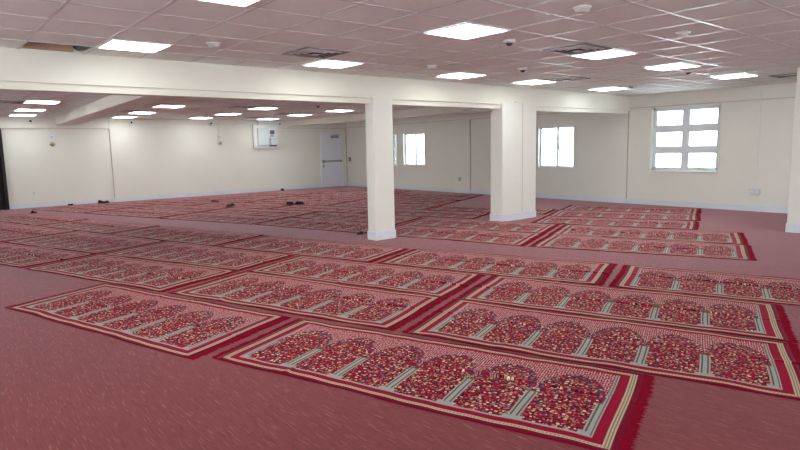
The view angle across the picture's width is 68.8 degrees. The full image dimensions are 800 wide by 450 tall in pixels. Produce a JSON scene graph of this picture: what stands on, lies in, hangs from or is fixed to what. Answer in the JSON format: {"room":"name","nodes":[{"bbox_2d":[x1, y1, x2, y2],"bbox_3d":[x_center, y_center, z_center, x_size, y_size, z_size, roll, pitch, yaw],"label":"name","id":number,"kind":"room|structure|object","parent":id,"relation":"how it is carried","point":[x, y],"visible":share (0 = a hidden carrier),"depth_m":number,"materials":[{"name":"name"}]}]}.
{"room":"mosque","nodes":[
{"label":"mosque","id":0,"kind":"room"},
{"bbox_2d":[0,117,347,204],"bbox_3d":[-9.144,-2.403,18.749,18.350,3.300,0.300,-7,10,-40],"label":"wall","id":1,"kind":"structure","parent":0,"point":[150,156],"depth_m":19.31,"materials":[{"name":"paint"}]},
{"bbox_2d":[0,128,11,209],"bbox_3d":[-11.940,-1.519,16.215,1.770,2.330,0.208,-7,10,-40],"label":"curtain","id":2,"kind":"object","parent":1,"relation":"attached to","point":[4,199],"visible":1,"depth_m":16.69,"materials":[{"name":"black fabric"}]},
{"bbox_2d":[48,129,54,145],"bbox_3d":[-10.410,-2.761,17.429,0.155,0.830,0.115,-7,10,-40],"label":"fire alarm","id":3,"kind":"object","parent":1,"relation":"attached to","point":[50,137],"visible":1,"depth_m":17.44,"materials":[{"name":"white plastic"}]},
{"bbox_2d":[9,182,346,208],"bbox_3d":[-9.122,-0.810,18.778,18.100,0.135,0.064,-7,10,-40],"label":"baseboard","id":4,"kind":"structure","parent":1,"relation":"attached to","point":[121,199],"depth_m":19.57,"materials":[{"name":"plastic"}]},
{"bbox_2d":[17,118,347,195],"bbox_3d":[-9.142,-2.123,18.616,18.128,2.500,0.054,-7,10,-40],"label":"trim","id":5,"kind":"structure","parent":1,"relation":"attached to","point":[108,118],"depth_m":18.55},
{"bbox_2d":[0,92,419,120],"bbox_3d":[-5.240,-2.833,13.791,18.100,0.004,12.230,-7,10,-40],"label":"trim","id":6,"kind":"structure","parent":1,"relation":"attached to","point":[289,118],"depth_m":15.35,"materials":[{"name":"metal"}]},
{"bbox_2d":[217,123,221,144],"bbox_3d":[-6.399,-3.259,20.702,0.155,0.830,0.115,-7,10,-40],"label":"fire alarm","id":7,"kind":"object","parent":1,"relation":"attached to","point":[219,138],"visible":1,"depth_m":20.71,"materials":[{"name":"white plastic"}]},
{"bbox_2d":[252,121,278,147],"bbox_3d":[-4.998,-3.377,21.792,1.000,1.020,0.240,-7,10,-40],"label":"electrical panel","id":8,"kind":"object","parent":1,"relation":"attached to","point":[263,136],"visible":1,"depth_m":21.71,"materials":[{"name":"white plastic"}]},
{"bbox_2d":[319,133,343,187],"bbox_3d":[-2.770,-2.665,23.886,1.060,2.205,0.150,-7,10,-40],"label":"door","id":9,"kind":"structure","parent":1,"relation":"in","point":[331,151],"depth_m":23.89,"materials":[{"name":"paint"}]},
{"bbox_2d":[0,91,424,120],"bbox_3d":[-5.240,-2.843,13.789,18.100,0.018,12.230,-7,10,-40],"label":"ceiling","id":10,"kind":"structure","parent":0,"point":[11,95],"depth_m":14.80,"materials":[{"name":"tile"}]},
{"bbox_2d":[0,101,24,103],"bbox_3d":[-8.105,-2.526,12.050,0.600,0.026,0.600,-7,10,-40],"label":"ceiling vent","id":11,"kind":"object","parent":10,"relation":"in","point":[12,102],"visible":1,"depth_m":12.09,"materials":[{"name":"metal"}]},
{"bbox_2d":[8,114,36,115],"bbox_3d":[-10.458,-3.034,16.182,0.616,0.012,0.616,-7,10,-40],"label":"recessed light","id":12,"kind":"object","parent":10,"relation":"in","point":[10,114],"visible":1,"depth_m":16.14,"materials":[{"name":"white"}]},
{"bbox_2d":[14,109,45,111],"bbox_3d":[-9.122,-2.825,14.404,0.616,0.012,0.616,-7,10,-40],"label":"recessed light","id":13,"kind":"object","parent":10,"relation":"in","point":[33,110],"visible":1,"depth_m":14.37,"materials":[{"name":"white"}]},
{"bbox_2d":[23,101,59,103],"bbox_3d":[-7.532,-2.576,12.280,0.616,0.012,0.616,-7,10,-40],"label":"recessed light","id":14,"kind":"object","parent":10,"relation":"in","point":[30,102],"visible":0.93,"depth_m":12.26,"materials":[{"name":"white"}]},
{"bbox_2d":[55,95,167,124],"bbox_3d":[-6.502,-2.608,12.743,0.568,0.320,12.269,-7,9,-35],"label":"beam","id":15,"kind":"structure","parent":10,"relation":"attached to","point":[111,104],"depth_m":12.15,"materials":[{"name":"paint"}]},
{"bbox_2d":[127,112,156,113],"bbox_3d":[-7.168,-3.107,16.223,0.616,0.012,0.616,-7,10,-40],"label":"recessed light","id":16,"kind":"object","parent":10,"relation":"in","point":[131,112],"visible":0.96,"depth_m":16.19,"materials":[{"name":"white"}]},
{"bbox_2d":[153,105,185,107],"bbox_3d":[-5.596,-2.863,14.136,0.616,0.012,0.616,-7,10,-40],"label":"recessed light","id":17,"kind":"object","parent":10,"relation":"in","point":[158,106],"visible":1,"depth_m":14.10,"materials":[{"name":"white"}]},
{"bbox_2d":[157,106,183,107],"bbox_3d":[-5.596,-2.864,14.136,0.580,0.006,0.580,-7,10,-40],"label":"diffuser","id":18,"kind":"object","parent":17,"relation":"attached to","point":[157,106],"depth_m":14.14,"materials":[{"name":"white"}]},
{"bbox_2d":[188,117,209,118],"bbox_3d":[-6.569,-3.527,19.287,0.616,0.012,0.616,-7,10,-40],"label":"recessed light","id":19,"kind":"object","parent":10,"relation":"in","point":[194,117],"visible":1,"depth_m":19.36,"materials":[{"name":"white"}]},
{"bbox_2d":[214,113,239,114],"bbox_3d":[-5.170,-3.328,17.574,0.616,0.012,0.616,-7,10,-40],"label":"recessed light","id":20,"kind":"object","parent":10,"relation":"in","point":[221,113],"visible":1,"depth_m":17.57,"materials":[{"name":"white"}]},
{"bbox_2d":[229,106,257,108],"bbox_3d":[-4.000,-2.996,14.947,0.600,0.026,0.600,-7,10,-40],"label":"ceiling vent","id":21,"kind":"object","parent":10,"relation":"in","point":[241,107],"visible":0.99,"depth_m":14.85,"materials":[{"name":"metal"}]},
{"bbox_2d":[250,107,278,109],"bbox_3d":[-3.639,-3.085,15.505,0.616,0.012,0.616,-7,10,-40],"label":"recessed light","id":22,"kind":"object","parent":10,"relation":"in","point":[258,108],"visible":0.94,"depth_m":15.46,"materials":[{"name":"white"}]},
{"bbox_2d":[254,108,275,109],"bbox_3d":[-3.639,-3.086,15.505,0.580,0.006,0.580,-7,10,-40],"label":"diffuser","id":23,"kind":"object","parent":22,"relation":"attached to","point":[254,108],"depth_m":15.47,"materials":[{"name":"white"}]},
{"bbox_2d":[279,113,300,114],"bbox_3d":[-3.452,-3.413,17.994,0.600,0.026,0.600,-7,10,-40],"label":"ceiling vent","id":24,"kind":"object","parent":10,"relation":"in","point":[280,113],"visible":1,"depth_m":17.88,"materials":[{"name":"metal"}]},
{"bbox_2d":[286,114,308,115],"bbox_3d":[-3.234,-3.529,18.783,0.616,0.012,0.616,-7,10,-40],"label":"recessed light","id":25,"kind":"object","parent":10,"relation":"in","point":[294,114],"visible":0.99,"depth_m":18.82,"materials":[{"name":"white"}]},
{"bbox_2d":[325,110,354,111],"bbox_3d":[-1.762,-3.337,17.105,0.616,0.012,0.616,-7,10,-40],"label":"recessed light","id":26,"kind":"object","parent":10,"relation":"in","point":[332,110],"visible":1,"depth_m":17.08,"materials":[{"name":"white"}]},
{"bbox_2d":[286,107,490,125],"bbox_3d":[-0.237,-3.439,17.944,0.450,0.300,12.212,-8,10,-40],"label":"beam","id":27,"kind":"structure","parent":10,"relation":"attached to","point":[427,111],"depth_m":17.47,"materials":[{"name":"paint"}]},
{"bbox_2d":[0,186,799,449],"bbox_3d":[-1.318,0.379,9.582,18.700,0.120,24.800,-7,10,-40],"label":"floor","id":28,"kind":"structure","parent":0,"point":[63,387],"depth_m":3.76,"materials":[{"name":"carpet"}]},
{"bbox_2d":[0,223,76,241],"bbox_3d":[-8.115,0.120,12.028,3.105,0.026,1.770,4,9,32],"label":"rug","id":29,"kind":"object","parent":28,"relation":"on","point":[8,231],"visible":1,"depth_m":11.88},
{"bbox_2d":[0,214,86,225],"bbox_3d":[-8.964,-0.154,14.212,3.147,0.028,1.268,4,9,33],"label":"rug","id":30,"kind":"object","parent":28,"relation":"on","point":[27,219],"visible":0.98,"depth_m":14.04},
{"bbox_2d":[0,242,95,267],"bbox_3d":[-6.237,0.440,9.319,3.040,0.028,1.155,3,9,31],"label":"rug","id":31,"kind":"object","parent":28,"relation":"on","point":[13,255],"visible":1,"depth_m":9.04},
{"bbox_2d":[32,205,122,212],"bbox_3d":[-9.171,-0.465,16.612,2.653,0.021,1.282,3,9,31],"label":"rug","id":32,"kind":"object","parent":28,"relation":"on","point":[72,208],"visible":0.97,"depth_m":16.54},
{"bbox_2d":[4,231,163,253],"bbox_3d":[-5.603,0.279,10.447,2.977,0.023,1.523,4,9,32],"label":"rug","id":33,"kind":"object","parent":28,"relation":"on","point":[80,241],"visible":1,"depth_m":10.32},
{"bbox_2d":[42,219,158,233],"bbox_3d":[-6.518,0.009,12.616,2.844,0.024,1.266,4,9,33],"label":"rug","id":34,"kind":"object","parent":28,"relation":"on","point":[91,225],"visible":1,"depth_m":12.53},
{"bbox_2d":[85,202,153,207],"bbox_3d":[-8.433,-0.604,17.525,2.157,0.025,1.056,3,9,31],"label":"rug","id":35,"kind":"object","parent":28,"relation":"on","point":[113,204],"visible":0.96,"depth_m":17.47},
{"bbox_2d":[25,254,237,292],"bbox_3d":[-3.632,0.591,7.794,3.058,0.023,1.234,3,9,30],"label":"rug","id":36,"kind":"object","parent":28,"relation":"on","point":[157,276],"visible":1,"depth_m":7.64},
{"bbox_2d":[86,208,196,217],"bbox_3d":[-6.760,-0.326,15.173,3.045,0.025,1.321,3,9,30],"label":"rug","id":37,"kind":"object","parent":28,"relation":"on","point":[145,213],"visible":0.98,"depth_m":15.09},
{"bbox_2d":[4,283,290,359],"bbox_3d":[-2.553,0.844,5.700,3.145,0.029,1.216,4,9,32],"label":"rug","id":38,"kind":"object","parent":28,"relation":"on","point":[191,329],"visible":1,"depth_m":5.49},
{"bbox_2d":[134,200,216,205],"bbox_3d":[-6.978,-0.703,18.051,2.831,0.023,1.125,3,9,30],"label":"rug","id":39,"kind":"object","parent":28,"relation":"on","point":[164,202],"visible":1,"depth_m":17.93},
{"bbox_2d":[132,205,225,211],"bbox_3d":[-6.204,-0.478,16.235,2.992,0.024,1.131,3,9,29],"label":"rug","id":40,"kind":"object","parent":28,"relation":"on","point":[151,207],"visible":0.98,"depth_m":16.17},
{"bbox_2d":[113,226,264,245],"bbox_3d":[-4.043,0.176,10.986,3.225,0.022,1.251,4,9,33],"label":"rug","id":41,"kind":"object","parent":28,"relation":"on","point":[166,233],"visible":0.99,"depth_m":10.84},
{"bbox_2d":[103,241,293,270],"bbox_3d":[-3.081,0.438,8.863,3.085,0.022,1.311,3,9,31],"label":"rug","id":42,"kind":"object","parent":28,"relation":"on","point":[170,251],"visible":0.98,"depth_m":8.75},
{"bbox_2d":[159,212,287,223],"bbox_3d":[-4.127,-0.177,13.648,3.081,0.023,1.343,3,9,30],"label":"rug","id":43,"kind":"object","parent":28,"relation":"on","point":[209,217],"visible":1,"depth_m":13.53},
{"bbox_2d":[185,197,265,202],"bbox_3d":[-5.663,-0.809,18.640,2.801,0.025,1.079,3,9,29],"label":"rug","id":44,"kind":"object","parent":28,"relation":"on","point":[236,200],"visible":0.94,"depth_m":18.58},
{"bbox_2d":[195,202,290,208],"bbox_3d":[-4.503,-0.565,16.633,2.896,0.023,1.123,3,9,29],"label":"rug","id":45,"kind":"object","parent":28,"relation":"on","point":[219,204],"visible":0.96,"depth_m":16.52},
{"bbox_2d":[210,195,289,198],"bbox_3d":[-5.092,-0.950,19.619,2.694,0.024,1.142,3,9,28],"label":"rug","id":46,"kind":"object","parent":28,"relation":"on","point":[225,196],"visible":0.97,"depth_m":19.54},
{"bbox_2d":[202,208,315,217],"bbox_3d":[-3.584,-0.333,14.736,3.080,0.024,1.180,3,9,31],"label":"rug","id":47,"kind":"object","parent":28,"relation":"on","point":[244,211],"visible":1,"depth_m":14.61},
{"bbox_2d":[252,192,311,195],"bbox_3d":[-4.227,-1.086,20.512,1.983,0.021,1.142,3,9,28],"label":"rug","id":48,"kind":"object","parent":28,"relation":"on","point":[268,193],"visible":0.96,"depth_m":20.47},
{"bbox_2d":[247,199,344,205],"bbox_3d":[-3.095,-0.674,17.223,3.035,0.025,1.168,3,9,29],"label":"rug","id":49,"kind":"object","parent":28,"relation":"on","point":[271,201],"visible":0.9,"depth_m":17.18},
{"bbox_2d":[167,271,447,330],"bbox_3d":[-1.043,0.740,6.252,3.059,0.027,1.226,3,9,31],"label":"rug","id":50,"kind":"object","parent":28,"relation":"on","point":[324,300],"visible":1,"depth_m":6.08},
{"bbox_2d":[255,218,367,233],"bbox_3d":[-1.555,-0.017,12.043,3.107,0.023,1.300,4,9,33],"label":"rug","id":51,"kind":"object","parent":28,"relation":"on","point":[317,224],"visible":0.8,"depth_m":12.02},
{"bbox_2d":[218,236,407,262],"bbox_3d":[-1.407,0.345,9.293,3.187,0.024,1.253,4,9,32],"label":"rug","id":52,"kind":"object","parent":28,"relation":"on","point":[369,253],"visible":1,"depth_m":9.14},
{"bbox_2d":[273,205,367,212],"bbox_3d":[-1.986,-0.427,15.194,2.908,0.025,1.120,3,9,30],"label":"rug","id":53,"kind":"object","parent":28,"relation":"on","point":[294,207],"visible":0.92,"depth_m":15.18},
{"bbox_2d":[276,196,367,201],"bbox_3d":[-2.542,-0.825,18.273,3.019,0.024,1.140,3,9,28],"label":"rug","id":54,"kind":"object","parent":28,"relation":"on","point":[339,199],"visible":0.99,"depth_m":18.18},
{"bbox_2d":[299,194,367,197],"bbox_3d":[-1.987,-0.974,19.327,3.011,0.020,1.140,3,9,28],"label":"rug","id":55,"kind":"object","parent":28,"relation":"on","point":[306,195],"visible":0.67,"depth_m":19.29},
{"bbox_2d":[311,191,397,194],"bbox_3d":[-1.679,-1.121,20.381,3.459,0.021,0.974,3,9,29],"label":"rug","id":56,"kind":"object","parent":28,"relation":"on","point":[318,192],"visible":0.7,"depth_m":20.53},
{"bbox_2d":[291,212,422,224],"bbox_3d":[-1.004,-0.175,13.149,3.052,0.022,1.225,4,9,33],"label":"rug","id":57,"kind":"object","parent":28,"relation":"on","point":[320,215],"visible":0.87,"depth_m":13.17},
{"bbox_2d":[246,255,485,297],"bbox_3d":[-0.490,0.590,7.299,3.059,0.026,1.193,3,9,31],"label":"rug","id":58,"kind":"object","parent":28,"relation":"on","point":[418,280],"visible":1,"depth_m":7.16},
{"bbox_2d":[335,189,409,192],"bbox_3d":[-1.044,-1.242,21.180,3.047,0.025,1.050,3,9,30],"label":"rug","id":59,"kind":"object","parent":28,"relation":"on","point":[344,190],"visible":0.74,"depth_m":21.14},
{"bbox_2d":[365,96,395,240],"bbox_3d":[-0.336,-0.956,9.904,0.434,2.400,0.246,-7,10,-40],"label":"column","id":60,"kind":"structure","parent":28,"relation":"on","point":[378,114],"depth_m":9.80,"materials":[{"name":"paint"}]},
{"bbox_2d":[330,202,441,209],"bbox_3d":[-0.417,-0.534,15.764,3.034,0.021,1.269,3,9,29],"label":"rug","id":61,"kind":"object","parent":28,"relation":"on","point":[349,204],"visible":0.78,"depth_m":15.68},
{"bbox_2d":[354,199,458,204],"bbox_3d":[0.156,-0.690,16.853,3.019,0.021,1.138,3,9,28],"label":"rug","id":62,"kind":"object","parent":28,"relation":"on","point":[407,201],"visible":0.78,"depth_m":16.58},
{"bbox_2d":[360,209,490,218],"bbox_3d":[0.577,-0.282,13.699,3.025,0.025,1.124,3,9,30],"label":"rug","id":63,"kind":"object","parent":28,"relation":"on","point":[422,213],"visible":0.73,"depth_m":13.48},
{"bbox_2d":[211,318,654,449],"bbox_3d":[0.094,0.998,4.138,3.097,0.027,1.222,3,9,30],"label":"rug","id":64,"kind":"object","parent":28,"relation":"on","point":[591,407],"visible":1,"depth_m":3.90,"materials":[{"name":"fabric"}]},
{"bbox_2d":[394,195,474,200],"bbox_3d":[0.707,-0.842,17.907,3.019,0.021,1.136,3,9,28],"label":"rug","id":65,"kind":"object","parent":28,"relation":"on","point":[395,196],"visible":0.7,"depth_m":17.72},
{"bbox_2d":[394,193,481,196],"bbox_3d":[1.167,-0.971,18.797,3.004,0.024,0.867,3,9,29],"label":"rug","id":66,"kind":"object","parent":28,"relation":"on","point":[404,194],"visible":0.95,"depth_m":18.74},
{"bbox_2d":[395,225,545,245],"bbox_3d":[0.972,0.152,10.386,3.122,0.022,1.347,4,9,33],"label":"rug","id":67,"kind":"object","parent":28,"relation":"on","point":[441,233],"visible":0.8,"depth_m":10.20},
{"bbox_2d":[401,218,559,233],"bbox_3d":[1.557,-0.011,11.541,3.088,0.017,1.258,4,9,32],"label":"rug","id":68,"kind":"object","parent":28,"relation":"on","point":[432,222],"visible":1,"depth_m":11.42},
{"bbox_2d":[428,205,556,213],"bbox_3d":[2.206,-0.384,14.214,3.005,0.025,1.136,3,9,28],"label":"rug","id":69,"kind":"object","parent":28,"relation":"on","point":[445,207],"visible":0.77,"depth_m":14.29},
{"bbox_2d":[377,249,616,285],"bbox_3d":[1.216,0.505,7.670,3.040,0.026,1.344,3,9,30],"label":"rug","id":70,"kind":"object","parent":28,"relation":"on","point":[580,272],"visible":1,"depth_m":7.55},
{"bbox_2d":[490,101,535,221],"bbox_3d":[2.382,-1.331,12.208,1.139,2.425,0.336,-7,10,-40],"label":"column","id":71,"kind":"structure","parent":28,"relation":"on","point":[508,203],"depth_m":11.97,"materials":[{"name":"paint"}]},
{"bbox_2d":[522,114,522,193],"bbox_3d":[2.537,-1.391,12.141,0.016,2.245,0.023,-7,10,-40],"label":"trim column","id":72,"kind":"structure","parent":71,"relation":"attached to","point":[522,114],"depth_m":12.12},
{"bbox_2d":[402,299,799,400],"bbox_3d":[1.517,0.897,4.693,3.022,0.022,1.196,3,9,31],"label":"rug","id":73,"kind":"object","parent":28,"relation":"on","point":[754,365],"visible":1,"depth_m":4.50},
{"bbox_2d":[531,216,698,229],"bbox_3d":[4.202,-0.062,11.491,3.018,0.022,1.196,3,9,28],"label":"rug","id":74,"kind":"object","parent":28,"relation":"on","point":[640,223],"visible":0.99,"depth_m":11.39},
{"bbox_2d":[547,210,700,220],"bbox_3d":[4.791,-0.221,12.591,3.035,0.023,1.217,3,9,27],"label":"rug","id":75,"kind":"object","parent":28,"relation":"on","point":[562,213],"visible":1,"depth_m":12.51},
{"bbox_2d":[454,275,799,343],"bbox_3d":[2.080,0.745,5.745,3.013,0.024,1.207,3,9,31],"label":"rug","id":76,"kind":"object","parent":28,"relation":"on","point":[752,319],"visible":1,"depth_m":5.57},
{"bbox_2d":[560,205,700,213],"bbox_3d":[5.359,-0.374,13.658,3.027,0.022,1.232,3,9,29],"label":"rug","id":77,"kind":"object","parent":28,"relation":"on","point":[570,207],"visible":0.98,"depth_m":13.57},
{"bbox_2d":[529,234,756,260],"bbox_3d":[3.602,0.302,8.842,3.049,0.022,1.390,3,9,29],"label":"rug","id":78,"kind":"object","parent":28,"relation":"on","point":[578,242],"visible":1,"depth_m":8.71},
{"bbox_2d":[549,225,748,244],"bbox_3d":[4.177,0.137,9.990,3.058,0.024,1.290,3,9,29],"label":"rug","id":79,"kind":"object","parent":28,"relation":"on","point":[602,231],"visible":1,"depth_m":9.88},
{"bbox_2d":[608,265,799,305],"bbox_3d":[3.835,0.653,6.151,3.077,0.025,1.335,4,9,32],"label":"rug","id":80,"kind":"object","parent":28,"relation":"on","point":[767,289],"visible":1,"depth_m":6.35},
{"bbox_2d":[785,67,799,232],"bbox_3d":[6.801,-1.229,9.649,0.454,2.716,0.474,-7,10,-40],"label":"column","id":81,"kind":"structure","parent":28,"relation":"on","point":[793,217],"depth_m":9.68,"materials":[{"name":"paint"}]},
{"bbox_2d":[0,0,799,95],"bbox_3d":[2.642,-1.825,4.473,18.100,0.018,11.720,-7,10,-40],"label":"ceiling","id":82,"kind":"structure","parent":0,"point":[466,10],"depth_m":6.05,"materials":[{"name":"tile"}]},
{"bbox_2d":[16,41,95,53],"bbox_3d":[-3.841,-2.079,6.275,0.945,0.326,0.570,-7,10,-40],"label":"ceiling vent","id":83,"kind":"object","parent":82,"relation":"attached to","point":[30,44],"depth_m":6.51,"materials":[{"name":"metal"}]},
{"bbox_2d":[96,38,172,52],"bbox_3d":[-2.882,-1.940,6.343,0.616,0.012,0.616,-7,10,-40],"label":"recessed light","id":84,"kind":"object","parent":82,"relation":"in","point":[113,44],"visible":1,"depth_m":6.31,"materials":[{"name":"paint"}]},
{"bbox_2d":[206,42,220,47],"bbox_3d":[-2.003,-1.931,6.282,0.156,0.050,0.156,-7,10,-40],"label":"smoke detector","id":85,"kind":"object","parent":82,"relation":"attached to","point":[209,44],"visible":1,"depth_m":6.24,"materials":[{"name":"white plastic"}]},
{"bbox_2d":[197,0,260,7],"bbox_3d":[-1.281,-1.698,4.269,0.616,0.012,0.616,-7,10,-40],"label":"recessed light","id":86,"kind":"object","parent":82,"relation":"in","point":[240,3],"visible":1,"depth_m":4.54,"materials":[{"name":"white"}]},
{"bbox_2d":[205,0,256,5],"bbox_3d":[-1.281,-1.698,4.269,0.580,0.006,0.580,-7,10,-40],"label":"diffuser","id":87,"kind":"object","parent":86,"relation":"attached to","point":[227,2],"depth_m":4.54,"materials":[{"name":"white"}]},
{"bbox_2d":[0,47,629,113],"bbox_3d":[-1.214,-2.175,9.054,18.100,0.536,0.270,-7,10,-40],"label":"beam","id":88,"kind":"structure","parent":82,"relation":"attached to","point":[23,69],"depth_m":8.12,"materials":[{"name":"paint"}]},
{"bbox_2d":[281,47,348,58],"bbox_3d":[-1.025,-2.066,7.056,0.600,0.026,0.600,-7,10,-40],"label":"ceiling vent","id":89,"kind":"object","parent":82,"relation":"in","point":[310,52],"visible":1,"depth_m":7.01,"materials":[{"name":"metal"}]},
{"bbox_2d":[302,59,364,68],"bbox_3d":[-0.916,-2.200,7.991,0.616,0.012,0.616,-7,10,-40],"label":"recessed light","id":90,"kind":"object","parent":82,"relation":"in","point":[326,63],"visible":1,"depth_m":7.96,"materials":[{"name":"white"}]},
{"bbox_2d":[306,60,360,67],"bbox_3d":[-0.916,-2.200,7.990,0.580,0.006,0.580,-7,10,-40],"label":"diffuser","id":91,"kind":"object","parent":90,"relation":"attached to","point":[322,63],"depth_m":7.96,"materials":[{"name":"white"}]},
{"bbox_2d":[426,65,436,68],"bbox_3d":[0.458,-2.261,8.380,0.156,0.050,0.156,-7,10,-40],"label":"smoke detector","id":92,"kind":"object","parent":82,"relation":"attached to","point":[427,66],"visible":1,"depth_m":8.33,"materials":[{"name":"white plastic"}]},
{"bbox_2d":[435,72,486,78],"bbox_3d":[1.006,-2.455,9.615,0.616,0.012,0.616,-7,10,-40],"label":"recessed light","id":93,"kind":"object","parent":82,"relation":"in","point":[461,75],"visible":1,"depth_m":9.59,"materials":[{"name":"white"}]},
{"bbox_2d":[424,22,510,39],"bbox_3d":[0.678,-1.956,5.911,0.616,0.012,0.616,-7,10,-40],"label":"recessed light","id":94,"kind":"object","parent":82,"relation":"in","point":[468,30],"visible":1,"depth_m":5.88,"materials":[{"name":"white"}]},
{"bbox_2d":[503,39,515,45],"bbox_3d":[1.211,-2.016,6.472,0.144,0.065,0.144,-7,10,-40],"label":"dome camera","id":95,"kind":"object","parent":82,"relation":"attached to","point":[509,42],"visible":1,"depth_m":6.43,"materials":[{"name":"white plastic"}]},
{"bbox_2d":[518,67,526,71],"bbox_3d":[1.859,-2.346,8.855,0.144,0.065,0.144,-7,10,-40],"label":"dome camera","id":96,"kind":"object","parent":82,"relation":"attached to","point":[523,69],"visible":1,"depth_m":8.81,"materials":[{"name":"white plastic"}]},
{"bbox_2d":[512,79,557,84],"bbox_3d":[2.503,-2.651,10.859,0.616,0.012,0.616,-7,10,-40],"label":"recessed light","id":97,"kind":"object","parent":82,"relation":"in","point":[538,81],"visible":1,"depth_m":10.85,"materials":[{"name":"white"}]},
{"bbox_2d":[517,80,551,84],"bbox_3d":[2.503,-2.652,10.859,0.580,0.006,0.580,-7,10,-40],"label":"diffuser","id":98,"kind":"object","parent":97,"relation":"attached to","point":[531,82],"depth_m":10.85,"materials":[{"name":"white"}]},
{"bbox_2d":[543,76,590,81],"bbox_3d":[2.979,-2.600,10.450,0.600,0.026,0.600,-7,10,-40],"label":"ceiling vent","id":99,"kind":"object","parent":82,"relation":"in","point":[569,78],"visible":1,"depth_m":10.40,"materials":[{"name":"metal"}]},
{"bbox_2d":[542,43,612,54],"bbox_3d":[2.177,-2.149,7.184,0.600,0.026,0.600,-7,10,-40],"label":"ceiling vent","id":100,"kind":"object","parent":82,"relation":"in","point":[584,47],"visible":1,"depth_m":7.14,"materials":[{"name":"metal"}]},
{"bbox_2d":[573,5,591,13],"bbox_3d":[1.550,-1.831,4.975,0.156,0.050,0.156,-7,10,-40],"label":"smoke detector","id":101,"kind":"object","parent":82,"relation":"attached to","point":[580,9],"visible":1,"depth_m":4.93,"materials":[{"name":"white plastic"}]},
{"bbox_2d":[569,49,637,59],"bbox_3d":[2.658,-2.226,7.634,0.616,0.012,0.616,-7,10,-40],"label":"recessed light","id":102,"kind":"object","parent":82,"relation":"in","point":[609,53],"visible":0.96,"depth_m":7.61,"materials":[{"name":"white"}]},
{"bbox_2d":[576,50,632,58],"bbox_3d":[2.658,-2.227,7.634,0.580,0.006,0.580,-7,10,-40],"label":"diffuser","id":103,"kind":"object","parent":102,"relation":"attached to","point":[603,54],"depth_m":7.61,"materials":[{"name":"white"}]},
{"bbox_2d":[587,87,628,90],"bbox_3d":[4.465,-2.916,12.543,0.616,0.012,0.616,-7,10,-40],"label":"recessed light","id":104,"kind":"object","parent":82,"relation":"in","point":[607,88],"visible":1,"depth_m":12.53,"materials":[{"name":"white"}]},
{"bbox_2d":[594,88,622,90],"bbox_3d":[4.465,-2.917,12.542,0.580,0.006,0.580,-7,10,-40],"label":"diffuser","id":105,"kind":"object","parent":104,"relation":"attached to","point":[598,89],"depth_m":12.58,"materials":[{"name":"white"}]},
{"bbox_2d":[643,63,700,70],"bbox_3d":[4.212,-2.447,9.055,0.616,0.012,0.616,-7,10,-40],"label":"recessed light","id":106,"kind":"object","parent":82,"relation":"in","point":[678,65],"visible":1,"depth_m":9.02,"materials":[{"name":"white"}]},
{"bbox_2d":[675,31,690,36],"bbox_3d":[3.012,-2.026,6.216,0.156,0.050,0.156,-7,10,-40],"label":"smoke detector","id":107,"kind":"object","parent":82,"relation":"attached to","point":[680,33],"visible":1,"depth_m":6.17,"materials":[{"name":"white plastic"}]},
{"bbox_2d":[710,73,759,78],"bbox_3d":[6.038,-2.683,10.548,0.616,0.012,0.616,-7,10,-40],"label":"recessed light","id":108,"kind":"object","parent":82,"relation":"in","point":[742,75],"visible":1,"depth_m":10.52,"materials":[{"name":"white"}]},
{"bbox_2d":[770,73,796,77],"bbox_3d":[7.114,-2.704,10.586,0.600,0.026,0.600,-7,10,-40],"label":"ceiling vent","id":109,"kind":"object","parent":82,"relation":"in","point":[792,74],"visible":0.9,"depth_m":10.58,"materials":[{"name":"metal"}]},
{"bbox_2d":[346,82,795,206],"bbox_3d":[5.660,-2.241,15.223,0.280,3.300,24.750,-7,10,-40],"label":"wall","id":110,"kind":"structure","parent":0,"point":[600,140],"depth_m":14.90,"materials":[{"name":"paint"}]},
{"bbox_2d":[393,134,396,164],"bbox_3d":[-0.418,-2.883,22.413,0.282,1.172,1.220,-7,10,-40],"label":"window","id":111,"kind":"structure","parent":110,"relation":"in","point":[394,135],"depth_m":22.16,"materials":[{"name":"glass"}]},
{"bbox_2d":[0,0,799,95],"bbox_3d":[2.642,-1.814,4.475,18.100,0.004,11.720,-7,10,-40],"label":"grid","id":112,"kind":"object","parent":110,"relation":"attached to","point":[66,2],"depth_m":6.20,"materials":[{"name":"metal"}]},
{"bbox_2d":[403,133,425,165],"bbox_3d":[0.586,-2.746,21.227,0.282,1.172,1.200,-7,10,-40],"label":"window","id":113,"kind":"structure","parent":110,"relation":"in","point":[406,135],"depth_m":21.56,"materials":[{"name":"paint"}]},
{"bbox_2d":[537,125,574,167],"bbox_3d":[4.491,-2.214,16.616,0.282,1.172,1.230,-7,10,-40],"label":"window","id":114,"kind":"structure","parent":110,"relation":"in","point":[540,129],"depth_m":16.86,"materials":[{"name":"paint"}]},
{"bbox_2d":[348,182,787,212],"bbox_3d":[5.608,-0.657,15.328,0.044,0.135,24.200,-7,10,-40],"label":"baseboard","id":115,"kind":"structure","parent":110,"relation":"attached to","point":[774,209],"depth_m":14.96,"materials":[{"name":"plastic"}]},
{"bbox_2d":[346,97,794,197],"bbox_3d":[3.266,-2.171,17.906,0.024,2.274,17.000,-7,10,-40],"label":"trim","id":116,"kind":"structure","parent":110,"relation":"attached to","point":[784,97],"depth_m":14.92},
{"bbox_2d":[648,103,721,172],"bbox_3d":[6.789,-2.039,13.880,0.282,1.552,1.640,-7,10,-40],"label":"window","id":117,"kind":"structure","parent":110,"relation":"in","point":[686,127],"depth_m":13.88,"materials":[{"name":"paint"}]},
{"bbox_2d":[749,85,761,194],"bbox_3d":[7.716,-1.829,12.598,0.058,2.340,0.200,-7,10,-40],"label":"conduit","id":118,"kind":"object","parent":110,"relation":"attached to","point":[751,191],"visible":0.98,"depth_m":12.65,"materials":[{"name":"metal"}]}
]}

